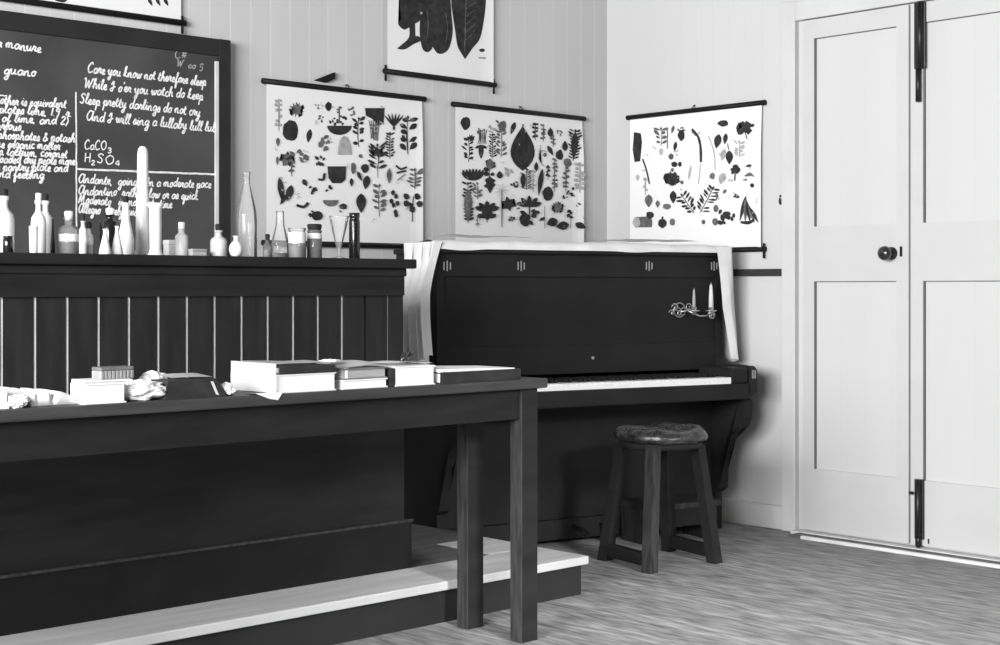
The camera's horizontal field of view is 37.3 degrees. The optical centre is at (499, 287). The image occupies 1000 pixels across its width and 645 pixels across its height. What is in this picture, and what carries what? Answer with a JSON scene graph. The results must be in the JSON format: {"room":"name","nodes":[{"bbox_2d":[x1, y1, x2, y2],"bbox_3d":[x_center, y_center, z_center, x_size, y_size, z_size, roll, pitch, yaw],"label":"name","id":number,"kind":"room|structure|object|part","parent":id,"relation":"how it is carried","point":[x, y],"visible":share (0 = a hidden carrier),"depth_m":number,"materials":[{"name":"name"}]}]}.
{"room":"classroom","nodes":[
{"label":"classroom","id":0,"kind":"room"},
{"bbox_2d":[0,0,606,258],"bbox_3d":[-2.820,-0.620,4.039,9.000,3.300,0.120,0,0,-43],"label":"wall","id":1,"kind":"structure","parent":0,"point":[550,56],"depth_m":6.13,"materials":[{"name":"grey paint"}]},
{"bbox_2d":[0,0,186,33],"bbox_3d":[-1.548,-1.343,5.127,1.044,0.807,0.026,0,0,-43],"label":"chart","id":2,"kind":"object","parent":1,"relation":"attached to","point":[158,11],"visible":1,"depth_m":5.32,"materials":[{"name":"white paper"}]},
{"bbox_2d":[0,10,230,255],"bbox_3d":[-1.622,-0.442,5.044,1.622,0.984,0.045,0,0,-43],"label":"chalkboard","id":3,"kind":"object","parent":1,"relation":"attached to","point":[79,100],"visible":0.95,"depth_m":5.25,"materials":[{"name":"stone"}]},
{"bbox_2d":[314,72,335,82],"bbox_3d":[-0.701,-0.845,5.921,0.096,0.045,0.020,0,0,-43],"label":"wall bracket","id":4,"kind":"object","parent":1,"relation":"attached to","point":[332,76],"visible":1,"depth_m":5.92,"materials":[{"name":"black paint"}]},
{"bbox_2d":[261,78,426,248],"bbox_3d":[-0.617,-0.495,5.994,0.820,0.663,0.028,0,0,-43],"label":"chart","id":5,"kind":"object","parent":1,"relation":"attached to","point":[337,152],"visible":0.99,"depth_m":5.98,"materials":[{"name":"white paper"}]},
{"bbox_3d":[-0.617,-0.175,5.994,0.820,0.022,0.023,0,0,-43],"label":"rod","id":6,"kind":"part","parent":5,"relation":"part of","materials":[{"name":"black paint"}]},
{"bbox_3d":[-0.617,-0.800,5.994,0.820,0.022,0.023,0,0,-43],"label":"rod","id":7,"kind":"part","parent":5,"relation":"part of","materials":[{"name":"black paint"}]},
{"bbox_2d":[382,0,496,93],"bbox_3d":[-0.251,-1.302,6.338,0.629,0.889,0.026,0,0,-43],"label":"chart","id":8,"kind":"object","parent":1,"relation":"attached to","point":[440,40],"visible":1,"depth_m":6.34,"materials":[{"name":"white paper"}]},
{"bbox_3d":[-0.250,-0.890,6.336,0.629,0.065,0.023,0,0,-43],"label":"rod","id":9,"kind":"part","parent":8,"relation":"part of","materials":[{"name":"black paint"}]},
{"bbox_2d":[451,101,585,242],"bbox_3d":[0.099,-0.484,6.656,0.824,0.671,0.037,0,0,-43],"label":"chart","id":10,"kind":"object","parent":1,"relation":"attached to","point":[519,172],"visible":1,"depth_m":6.64,"materials":[{"name":"white paper"}]},
{"bbox_3d":[0.096,-0.793,6.659,0.824,0.022,0.023,0,0,-43],"label":"rod","id":11,"kind":"part","parent":10,"relation":"part of","materials":[{"name":"black paint"}]},
{"bbox_2d":[335,521,999,644],"bbox_3d":[0.295,1.080,0.790,9.120,0.100,9.120,0,0,-43],"label":"floor","id":12,"kind":"structure","parent":0,"point":[770,586],"depth_m":4.86,"materials":[{"name":"grey wood"}]},
{"bbox_2d":[0,377,547,642],"bbox_3d":[-0.909,0.647,3.579,2.565,0.766,0.330,0,0,-43],"label":"table","id":13,"kind":"object","parent":12,"relation":"on","point":[43,432],"visible":0.94,"depth_m":3.92,"materials":[{"name":"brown wood"}]},
{"bbox_2d":[0,386,8,408],"bbox_3d":[-1.168,0.240,3.263,0.102,0.047,0.172,0,0,-43],"label":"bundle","id":14,"kind":"object","parent":13,"relation":"on","point":[3,390],"visible":1,"depth_m":3.23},
{"bbox_2d":[7,393,29,407],"bbox_3d":[-1.067,0.248,3.264,0.060,0.032,0.071,0,0,-43],"label":"paper scrap","id":15,"kind":"object","parent":13,"relation":"on","point":[14,400],"visible":0.95,"depth_m":3.25,"materials":[{"name":"white paper"}]},
{"bbox_2d":[7,387,78,406],"bbox_3d":[-1.060,0.247,3.383,0.174,0.034,0.118,0,0,44],"label":"open notebook","id":16,"kind":"object","parent":13,"relation":"on","point":[38,397],"visible":0.81,"depth_m":3.33,"materials":[{"name":"white paper"}]},
{"bbox_2d":[71,381,125,404],"bbox_3d":[-0.923,0.241,3.403,0.103,0.047,0.072,0,0,-43],"label":"paper stack","id":17,"kind":"object","parent":13,"relation":"on","point":[98,392],"visible":0.86,"depth_m":3.38,"materials":[{"name":"white paper"}]},
{"bbox_2d":[72,378,132,382],"bbox_3d":[-0.944,0.240,3.513,0.106,0.048,0.102,0,0,-43],"label":"paper stack","id":18,"kind":"object","parent":17,"relation":"on","point":[82,379],"visible":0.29,"depth_m":3.49,"materials":[{"name":"white paper"}]},
{"bbox_2d":[92,365,133,379],"bbox_3d":[-0.923,0.202,3.531,0.089,0.029,0.044,0,0,-45],"label":"chalk duster","id":19,"kind":"object","parent":18,"relation":"on","point":[100,372],"visible":1,"depth_m":3.51,"materials":[{"name":"grey fabric"}]},
{"bbox_2d":[124,379,165,400],"bbox_3d":[-0.848,0.239,3.485,0.131,0.050,0.084,0,0,-43],"label":"crumpled paper","id":20,"kind":"object","parent":13,"relation":"on","point":[140,389],"visible":0.84,"depth_m":3.46,"materials":[{"name":"white paper"}]},
{"bbox_2d":[139,370,167,380],"bbox_3d":[-0.851,0.233,3.626,0.077,0.063,0.070,0,0,-14],"label":"crumpled paper","id":21,"kind":"object","parent":20,"relation":"on","point":[147,376],"visible":0.35,"depth_m":3.61,"materials":[{"name":"white paper"}]},
{"bbox_2d":[151,377,226,399],"bbox_3d":[-0.760,0.242,3.584,0.171,0.044,0.095,0,0,-43],"label":"book","id":22,"kind":"object","parent":13,"relation":"on","point":[192,387],"visible":0.9,"depth_m":3.56,"materials":[{"name":"paper"}]},
{"bbox_2d":[159,373,211,377],"bbox_3d":[-0.765,0.212,3.593,0.113,0.008,0.070,0,0,-43],"label":"paper sheet","id":23,"kind":"object","parent":22,"relation":"on","point":[173,375],"visible":1,"depth_m":3.59,"materials":[{"name":"white paper"}]},
{"bbox_2d":[220,382,236,394],"bbox_3d":[-0.678,0.248,3.644,0.046,0.033,0.068,0,0,-43],"label":"crumpled paper","id":24,"kind":"object","parent":13,"relation":"on","point":[227,387],"visible":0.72,"depth_m":3.62,"materials":[{"name":"white paper"}]},
{"bbox_2d":[231,361,275,392],"bbox_3d":[-0.631,0.225,3.768,0.005,0.073,0.211,0,0,-42],"label":"folder","id":25,"kind":"object","parent":13,"relation":"on","point":[250,376],"visible":0.96,"depth_m":3.76,"materials":[{"name":"white paper"}]},
{"bbox_2d":[253,392,282,399],"bbox_3d":[-0.588,0.269,3.682,0.083,0.020,0.048,0,0,-43],"label":"paper scrap","id":26,"kind":"object","parent":13,"relation":"on","point":[274,395],"visible":1,"depth_m":3.67,"materials":[{"name":"white paper"}]},
{"bbox_2d":[237,372,335,392],"bbox_3d":[-0.561,0.240,3.836,0.184,0.047,0.211,0,0,-43],"label":"white ledger","id":27,"kind":"object","parent":13,"relation":"on","point":[309,382],"visible":0.61,"depth_m":3.76,"materials":[{"name":"paper"}]},
{"bbox_2d":[276,363,335,374],"bbox_3d":[-0.556,0.207,3.831,0.174,0.019,0.201,0,0,-43],"label":"book","id":28,"kind":"object","parent":27,"relation":"on","point":[291,368],"visible":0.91,"depth_m":3.77,"materials":[{"name":"paper"}]},
{"bbox_2d":[248,360,321,363],"bbox_3d":[-0.561,0.191,3.835,0.174,0.007,0.194,0,0,-43],"label":"paper sheet","id":29,"kind":"object","parent":28,"relation":"on","point":[265,361],"visible":1,"depth_m":3.83,"materials":[{"name":"white paper"}]},
{"bbox_2d":[341,368,347,378],"bbox_3d":[-0.442,0.237,3.902,0.009,0.055,0.125,0,0,-43],"label":"pamphlet","id":30,"kind":"object","parent":13,"relation":"on","point":[346,371],"visible":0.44,"depth_m":3.86,"materials":[{"name":"white paper"}]},
{"bbox_2d":[334,378,387,389],"bbox_3d":[-0.412,0.252,3.955,0.149,0.025,0.172,0,0,-43],"label":"book","id":31,"kind":"object","parent":13,"relation":"on","point":[375,382],"visible":0.45,"depth_m":3.88,"materials":[{"name":"paper"}]},
{"bbox_2d":[334,366,386,379],"bbox_3d":[-0.413,0.225,3.955,0.147,0.029,0.170,0,0,-43],"label":"book","id":32,"kind":"object","parent":31,"relation":"on","point":[360,372],"visible":0.41,"depth_m":3.89,"materials":[{"name":"paper"}]},
{"bbox_2d":[317,360,378,367],"bbox_3d":[-0.408,0.201,3.951,0.164,0.014,0.160,0,0,-43],"label":"paper sheet","id":33,"kind":"object","parent":32,"relation":"on","point":[344,363],"visible":0.73,"depth_m":3.93,"materials":[{"name":"white paper"}]},
{"bbox_2d":[319,359,340,362],"bbox_3d":[-0.449,0.192,3.898,0.062,0.010,0.055,0,0,-21],"label":"crumpled paper","id":34,"kind":"object","parent":33,"relation":"on","point":[323,360],"visible":0.98,"depth_m":3.88,"materials":[{"name":"white paper"}]},
{"bbox_2d":[385,368,394,386],"bbox_3d":[-0.340,0.240,4.018,0.020,0.048,0.155,0,0,-43],"label":"notebook","id":35,"kind":"object","parent":13,"relation":"on","point":[389,372],"visible":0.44,"depth_m":3.96,"materials":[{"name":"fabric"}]},
{"bbox_2d":[364,363,434,386],"bbox_3d":[-0.286,0.238,4.072,0.139,0.053,0.172,0,0,-43],"label":"book","id":36,"kind":"object","parent":13,"relation":"on","point":[406,374],"visible":0.58,"depth_m":4.02,"materials":[{"name":"white paper"}]},
{"bbox_2d":[370,361,426,362],"bbox_3d":[-0.286,0.203,4.072,0.149,0.007,0.150,0,0,-43],"label":"paper sheet","id":37,"kind":"object","parent":36,"relation":"on","point":[370,361],"visible":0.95,"depth_m":4.03,"materials":[{"name":"white paper"}]},
{"bbox_2d":[400,349,412,362],"bbox_3d":[-0.259,0.187,4.085,0.053,0.036,0.021,0,0,-43],"label":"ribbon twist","id":38,"kind":"object","parent":37,"relation":"on","point":[407,353],"visible":0.99,"depth_m":4.08,"materials":[{"name":"fabric"}]},
{"bbox_3d":[-0.090,0.661,4.500,0.064,0.738,0.050,0,0,-43],"label":"leg","id":39,"kind":"part","parent":13,"relation":"part of","materials":[{"name":"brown wood"}]},
{"bbox_2d":[433,368,520,383],"bbox_3d":[-0.110,0.248,4.233,0.305,0.032,0.174,0,0,-43],"label":"book","id":40,"kind":"object","parent":13,"relation":"on","point":[500,374],"visible":0.7,"depth_m":4.16,"materials":[{"name":"paper"}]},
{"bbox_2d":[433,366,514,372],"bbox_3d":[-0.116,0.226,4.224,0.285,0.012,0.158,0,0,-43],"label":"booklet","id":41,"kind":"object","parent":40,"relation":"on","point":[439,369],"visible":0.79,"depth_m":4.18,"materials":[{"name":"white paper"}]},
{"bbox_3d":[0.070,0.661,4.328,0.064,0.738,0.050,0,0,-43],"label":"leg","id":42,"kind":"part","parent":13,"relation":"part of","materials":[{"name":"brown wood"}]},
{"bbox_2d":[0,524,588,644],"bbox_3d":[-1.964,0.965,3.795,4.918,0.130,1.365,0,0,-43],"label":"platform","id":43,"kind":"object","parent":12,"relation":"on","point":[334,612],"visible":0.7,"depth_m":4.33,"materials":[{"name":"grey wood"}]},
{"bbox_2d":[0,252,416,635],"bbox_3d":[-1.587,0.404,3.927,3.050,0.992,0.605,0,0,-43],"label":"counter","id":44,"kind":"object","parent":43,"relation":"on","point":[84,538],"visible":0.78,"depth_m":4.21,"materials":[{"name":"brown wood"}]},
{"bbox_2d":[0,189,13,251],"bbox_3d":[-1.340,-0.180,3.998,0.054,0.175,0.054,0,0,-43],"label":"bottle","id":45,"kind":"object","parent":44,"relation":"on","point":[6,216],"visible":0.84,"depth_m":3.98,"materials":[{"name":"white glass"}]},
{"bbox_2d":[3,236,12,251],"bbox_3d":[-1.290,-0.114,3.880,0.026,0.044,0.026,0,0,-43],"label":"jar","id":46,"kind":"object","parent":44,"relation":"on","point":[7,240],"visible":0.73,"depth_m":3.87,"materials":[{"name":"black glass"}]},
{"bbox_2d":[29,226,37,252],"bbox_3d":[-1.242,-0.129,3.939,0.024,0.073,0.024,0,0,-43],"label":"cup","id":47,"kind":"object","parent":44,"relation":"on","point":[33,230],"visible":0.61,"depth_m":3.93,"materials":[{"name":"white ceramic"}]},
{"bbox_2d":[31,193,45,252],"bbox_3d":[-1.261,-0.176,4.044,0.041,0.168,0.041,0,0,-43],"label":"bottle","id":48,"kind":"object","parent":44,"relation":"on","point":[38,219],"visible":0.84,"depth_m":4.03,"materials":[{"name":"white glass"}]},
{"bbox_2d":[42,194,52,252],"bbox_3d":[-1.279,-0.178,4.164,0.042,0.172,0.042,0,0,-43],"label":"bottle","id":49,"kind":"object","parent":44,"relation":"on","point":[45,197],"visible":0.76,"depth_m":4.15,"materials":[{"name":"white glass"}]},
{"bbox_2d":[50,219,54,252],"bbox_3d":[-1.240,-0.142,4.104,0.012,0.099,0.012,0,0,-43],"label":"bottle","id":50,"kind":"object","parent":44,"relation":"on","point":[52,244],"visible":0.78,"depth_m":4.10,"materials":[{"name":"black glass"}]},
{"bbox_2d":[58,211,78,253],"bbox_3d":[-1.202,-0.153,4.125,0.058,0.123,0.058,0,0,-43],"label":"bottle","id":51,"kind":"object","parent":44,"relation":"on","point":[67,243],"visible":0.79,"depth_m":4.11,"materials":[{"name":"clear glass"}]},
{"bbox_2d":[79,214,86,253],"bbox_3d":[-1.149,-0.148,4.079,0.023,0.112,0.022,0,0,-43],"label":"vial","id":52,"kind":"object","parent":44,"relation":"on","point":[82,236],"visible":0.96,"depth_m":4.07,"materials":[{"name":"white glass"}]},
{"bbox_2d":[86,222,93,253],"bbox_3d":[-1.173,-0.140,4.221,0.029,0.096,0.029,0,0,-43],"label":"vial","id":53,"kind":"object","parent":44,"relation":"on","point":[90,237],"visible":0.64,"depth_m":4.21,"materials":[{"name":"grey glass"}]},
{"bbox_2d":[99,229,110,253],"bbox_3d":[-1.086,-0.127,4.070,0.033,0.070,0.033,0,0,-43],"label":"flask","id":54,"kind":"object","parent":44,"relation":"on","point":[104,247],"visible":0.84,"depth_m":4.06,"materials":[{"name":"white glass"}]},
{"bbox_2d":[100,208,119,248],"bbox_3d":[-1.119,-0.161,4.245,0.057,0.138,0.057,0,0,-43],"label":"bottle","id":55,"kind":"object","parent":44,"relation":"on","point":[109,223],"visible":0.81,"depth_m":4.22,"materials":[{"name":"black glass"}]},
{"bbox_2d":[111,226,122,253],"bbox_3d":[-1.062,-0.132,4.106,0.033,0.080,0.033,0,0,-43],"label":"flask","id":56,"kind":"object","parent":44,"relation":"on","point":[116,248],"visible":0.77,"depth_m":4.10,"materials":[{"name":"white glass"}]},
{"bbox_2d":[119,196,133,253],"bbox_3d":[-1.074,-0.178,4.246,0.047,0.172,0.047,0,0,-43],"label":"bottle","id":57,"kind":"object","parent":44,"relation":"on","point":[125,231],"visible":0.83,"depth_m":4.23,"materials":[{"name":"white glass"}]},
{"bbox_2d":[134,146,149,254],"bbox_3d":[-1.050,-0.255,4.350,0.054,0.325,0.054,0,0,-43],"label":"glass cylinder","id":58,"kind":"object","parent":44,"relation":"on","point":[142,243],"visible":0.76,"depth_m":4.33,"materials":[{"name":"clear glass"}]},
{"bbox_2d":[147,203,163,254],"bbox_3d":[-0.988,-0.168,4.244,0.049,0.152,0.048,0,0,-43],"label":"glass","id":59,"kind":"object","parent":44,"relation":"on","point":[155,209],"visible":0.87,"depth_m":4.23,"materials":[{"name":"clear glass"}]},
{"bbox_2d":[163,240,174,254],"bbox_3d":[-0.976,-0.117,4.378,0.030,0.050,0.032,0,0,-43],"label":"box","id":60,"kind":"object","parent":44,"relation":"on","point":[169,245],"visible":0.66,"depth_m":4.37,"materials":[{"name":"white cardboard"}]},
{"bbox_2d":[175,222,187,254],"bbox_3d":[-0.936,-0.143,4.347,0.038,0.102,0.038,0,0,-43],"label":"bottle","id":61,"kind":"object","parent":44,"relation":"on","point":[181,239],"visible":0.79,"depth_m":4.33,"materials":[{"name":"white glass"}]},
{"bbox_2d":[188,249,206,255],"bbox_3d":[-0.893,-0.103,4.360,0.052,0.023,0.032,0,0,-43],"label":"box","id":62,"kind":"object","parent":44,"relation":"on","point":[195,252],"visible":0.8,"depth_m":4.35,"materials":[{"name":"white cardboard"}]},
{"bbox_3d":[-1.414,0.172,3.741,2.993,0.296,0.023,0,0,-43],"label":"board panel","id":63,"kind":"part","parent":44,"relation":"part of","materials":[{"name":"black wood"}]},
{"bbox_3d":[-1.424,0.522,3.734,3.025,0.445,0.030,0,0,-43],"label":"panel","id":64,"kind":"part","parent":44,"relation":"part of","materials":[{"name":"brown wood"}]},
{"bbox_3d":[-1.596,-0.019,3.919,3.025,0.086,0.565,0,0,-43],"label":"frieze rail","id":65,"kind":"part","parent":44,"relation":"part of","materials":[{"name":"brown wood"}]},
{"bbox_3d":[-1.409,0.821,3.735,3.048,0.158,0.050,0,0,-43],"label":"board","id":66,"kind":"part","parent":44,"relation":"part of","materials":[{"name":"black paint"}]},
{"bbox_2d":[210,224,226,255],"bbox_3d":[-0.843,-0.142,4.434,0.051,0.100,0.050,0,0,-43],"label":"bottle","id":67,"kind":"object","parent":44,"relation":"on","point":[218,243],"visible":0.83,"depth_m":4.42,"materials":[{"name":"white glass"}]},
{"bbox_2d":[229,236,242,255],"bbox_3d":[-0.777,-0.123,4.358,0.041,0.061,0.041,0,0,-43],"label":"flask","id":68,"kind":"object","parent":44,"relation":"on","point":[235,248],"visible":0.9,"depth_m":4.34,"materials":[{"name":"white ceramic"}]},
{"bbox_2d":[236,172,256,256],"bbox_3d":[-0.791,-0.227,4.619,0.066,0.270,0.065,0,0,-43],"label":"bottle","id":69,"kind":"object","parent":44,"relation":"on","point":[239,203],"visible":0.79,"depth_m":4.63,"materials":[{"name":"clear glass"}]},
{"bbox_2d":[263,234,271,256],"bbox_3d":[-0.712,-0.129,4.529,0.028,0.073,0.027,0,0,-43],"label":"vial","id":70,"kind":"object","parent":44,"relation":"on","point":[267,247],"visible":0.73,"depth_m":4.52,"materials":[{"name":"grey glass"}]},
{"bbox_2d":[271,211,287,256],"bbox_3d":[-0.690,-0.167,4.645,0.056,0.150,0.056,0,0,-43],"label":"bottle","id":71,"kind":"object","parent":44,"relation":"on","point":[273,237],"visible":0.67,"depth_m":4.65,"materials":[{"name":"clear glass"}]},
{"bbox_2d":[288,228,305,256],"bbox_3d":[-0.635,-0.140,4.628,0.057,0.096,0.057,0,0,-43],"label":"jar","id":72,"kind":"object","parent":44,"relation":"on","point":[293,237],"visible":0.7,"depth_m":4.61,"materials":[{"name":"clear glass"}]},
{"bbox_2d":[307,224,321,257],"bbox_3d":[-0.587,-0.147,4.686,0.048,0.111,0.048,0,0,-43],"label":"jar","id":73,"kind":"object","parent":44,"relation":"on","point":[314,246],"visible":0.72,"depth_m":4.67,"materials":[{"name":"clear glass"}]},
{"bbox_2d":[329,216,348,257],"bbox_3d":[-0.516,-0.161,4.739,0.064,0.139,0.063,0,0,-43],"label":"glass","id":74,"kind":"object","parent":44,"relation":"on","point":[330,217],"visible":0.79,"depth_m":4.75,"materials":[{"name":"clear glass"}]},
{"bbox_2d":[349,213,359,257],"bbox_3d":[-0.474,-0.168,4.819,0.036,0.152,0.036,0,0,-43],"label":"jar","id":75,"kind":"object","parent":44,"relation":"on","point":[354,221],"visible":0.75,"depth_m":4.80,"materials":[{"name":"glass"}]},
{"bbox_2d":[393,249,756,541],"bbox_3d":[0.323,0.436,6.059,1.396,1.187,0.602,0,0,-30],"label":"upright piano","id":76,"kind":"object","parent":12,"relation":"on","point":[617,338],"visible":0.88,"depth_m":5.97,"materials":[{"name":"black wood"}]},
{"bbox_3d":[-0.259,0.448,5.725,0.030,1.165,0.595,0,0,-30],"label":"panel","id":77,"kind":"part","parent":76,"relation":"part of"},
{"bbox_3d":[0.271,-0.146,6.151,1.396,0.022,0.390,0,0,-30],"label":"lid","id":78,"kind":"part","parent":76,"relation":"part of","materials":[{"name":"black wood"}]},
{"bbox_2d":[391,240,738,364],"bbox_3d":[0.286,0.069,6.142,1.558,0.512,0.390,0,0,-30],"label":"cloth","id":79,"kind":"object","parent":76,"relation":"on","point":[418,281],"visible":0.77,"depth_m":5.76,"materials":[{"name":"white fabric"}]},
{"bbox_2d":[435,234,530,237],"bbox_3d":[-0.075,-0.205,5.896,0.360,0.011,0.200,0,0,-25],"label":"paper sheet","id":80,"kind":"object","parent":79,"relation":"on","point":[448,235],"visible":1,"depth_m":5.84,"materials":[{"name":"white paper"}]},
{"bbox_2d":[595,239,690,241],"bbox_3d":[0.620,-0.202,6.293,0.420,0.007,0.260,0,0,-35],"label":"paper sheet","id":81,"kind":"object","parent":79,"relation":"on","point":[626,240],"visible":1,"depth_m":6.30,"materials":[{"name":"white paper"}]},
{"bbox_3d":[0.335,0.695,6.038,1.312,0.470,0.020,0,0,-30],"label":"panel","id":82,"kind":"part","parent":76,"relation":"part of","materials":[{"name":"black wood"}]},
{"bbox_3d":[0.344,0.092,6.021,1.312,0.275,0.018,0,0,-30],"label":"panel","id":83,"kind":"part","parent":76,"relation":"part of","materials":[{"name":"black wood"}]},
{"bbox_2d":[668,302,716,318],"bbox_3d":[0.811,0.095,6.216,0.216,0.069,0.111,0,0,-43],"label":"candle sconce","id":84,"kind":"object","parent":76,"relation":"attached to","point":[676,310],"depth_m":6.24,"materials":[{"name":"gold metal"}]},
{"bbox_2d":[692,290,695,306],"bbox_3d":[0.814,0.039,6.207,0.014,0.082,0.014,0,0,-43],"label":"candle","id":85,"kind":"object","parent":84,"relation":"on","point":[693,298],"visible":1,"depth_m":6.20,"materials":[{"name":"white wax"}]},
{"bbox_2d":[709,284,712,306],"bbox_3d":[0.891,0.029,6.252,0.020,0.104,0.020,0,0,-43],"label":"candle","id":86,"kind":"object","parent":84,"relation":"on","point":[710,287],"visible":1,"depth_m":6.25,"materials":[{"name":"wax"}]},
{"bbox_3d":[0.907,0.448,6.390,0.030,1.165,0.595,0,0,-30],"label":"panel","id":87,"kind":"part","parent":76,"relation":"part of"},
{"bbox_2d":[597,422,722,573],"bbox_3d":[0.601,0.771,5.576,0.389,0.518,0.362,0,0,-32],"label":"stool","id":88,"kind":"object","parent":12,"relation":"on","point":[659,441],"visible":1,"depth_m":5.53,"materials":[{"name":"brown wood"}]},
{"bbox_3d":[0.429,0.807,5.599,0.083,0.445,0.094,0,0,-43],"label":"leg","id":89,"kind":"part","parent":88,"relation":"part of","materials":[{"name":"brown wood"}]},
{"bbox_3d":[0.551,0.807,5.388,0.104,0.445,0.079,0,0,-43],"label":"leg","id":90,"kind":"part","parent":88,"relation":"part of","materials":[{"name":"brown wood"}]},
{"bbox_3d":[0.604,0.585,5.574,0.310,0.026,0.310,0,0,-43],"label":"seat frame","id":91,"kind":"part","parent":88,"relation":"part of","materials":[{"name":"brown wood"}]},
{"bbox_3d":[0.651,0.807,5.763,0.059,0.445,0.131,0,0,16],"label":"leg","id":92,"kind":"part","parent":88,"relation":"part of","materials":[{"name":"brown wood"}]},
{"bbox_3d":[0.773,0.807,5.552,0.083,0.445,0.091,0,0,-43],"label":"leg","id":93,"kind":"part","parent":88,"relation":"part of","materials":[{"name":"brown wood"}]},
{"bbox_2d":[621,493,720,544],"bbox_3d":[0.693,0.948,6.060,0.355,0.165,0.230,0,0,-30],"label":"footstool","id":94,"kind":"object","parent":12,"relation":"on","point":[687,513],"visible":0.49,"depth_m":6.00,"materials":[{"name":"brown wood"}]},
{"bbox_3d":[0.738,0.925,5.977,0.286,0.070,0.020,0,0,-30],"label":"rail","id":95,"kind":"part","parent":94,"relation":"part of","materials":[{"name":"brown wood"}]},
{"bbox_2d":[607,0,999,556],"bbox_3d":[3.584,-0.620,3.861,0.120,3.300,9.120,0,0,-43],"label":"wall","id":96,"kind":"structure","parent":0,"point":[663,55],"depth_m":6.49,"materials":[{"name":"white paint"}]},
{"bbox_2d":[626,100,766,257],"bbox_3d":[0.871,-0.477,6.662,0.026,0.698,0.798,0,0,-43],"label":"chart","id":97,"kind":"object","parent":96,"relation":"attached to","point":[695,173],"visible":0.99,"depth_m":6.64,"materials":[{"name":"white paper"}]},
{"bbox_3d":[0.870,-0.799,6.660,0.023,0.022,0.798,0,0,-43],"label":"rod","id":98,"kind":"part","parent":97,"relation":"part of","materials":[{"name":"black paint"}]},
{"bbox_3d":[0.870,-0.161,6.660,0.023,0.065,0.798,0,0,-43],"label":"rod","id":99,"kind":"part","parent":97,"relation":"part of","materials":[{"name":"black paint"}]},
{"bbox_2d":[722,498,781,529],"bbox_3d":[0.863,0.980,6.676,0.016,0.100,1.050,0,0,-43],"label":"baseboard","id":100,"kind":"structure","parent":96,"relation":"attached to","point":[734,511],"depth_m":6.42,"materials":[{"name":"white wood"}]},
{"bbox_2d":[733,269,781,275],"bbox_3d":[0.865,-0.067,6.670,0.022,0.030,1.038,0,0,-43],"label":"trim","id":101,"kind":"structure","parent":96,"relation":"attached to","point":[736,272],"depth_m":6.39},
{"bbox_2d":[782,0,930,531],"bbox_3d":[1.610,-0.090,5.866,0.030,2.240,1.185,0,0,-43],"label":"trim","id":102,"kind":"structure","parent":96,"relation":"attached to","point":[793,12],"depth_m":6.25,"materials":[{"name":"white wood"}]},
{"bbox_2d":[803,5,910,542],"bbox_3d":[1.428,-0.055,6.013,0.093,2.130,0.511,0,0,-43],"label":"door","id":103,"kind":"structure","parent":96,"relation":"in","point":[857,66],"depth_m":6.04,"materials":[{"name":"white wood"}]},
{"bbox_3d":[1.537,-0.138,5.881,0.072,0.058,0.058,0,0,-43],"label":"knob","id":104,"kind":"part","parent":103,"relation":"part of","materials":[{"name":"black metal"}]},
{"bbox_2d":[789,529,999,568],"bbox_3d":[1.558,1.023,5.830,0.155,0.014,1.024,0,0,-43],"label":"trim","id":105,"kind":"structure","parent":96,"relation":"attached to","point":[885,546],"depth_m":5.80,"materials":[{"name":"white wood"}]},
{"bbox_2d":[908,0,999,555],"bbox_3d":[1.790,-0.051,5.655,0.054,2.138,0.506,0,0,-43],"label":"door","id":106,"kind":"structure","parent":96,"relation":"in","point":[955,491],"depth_m":5.71,"materials":[{"name":"white wood"}]}
]}

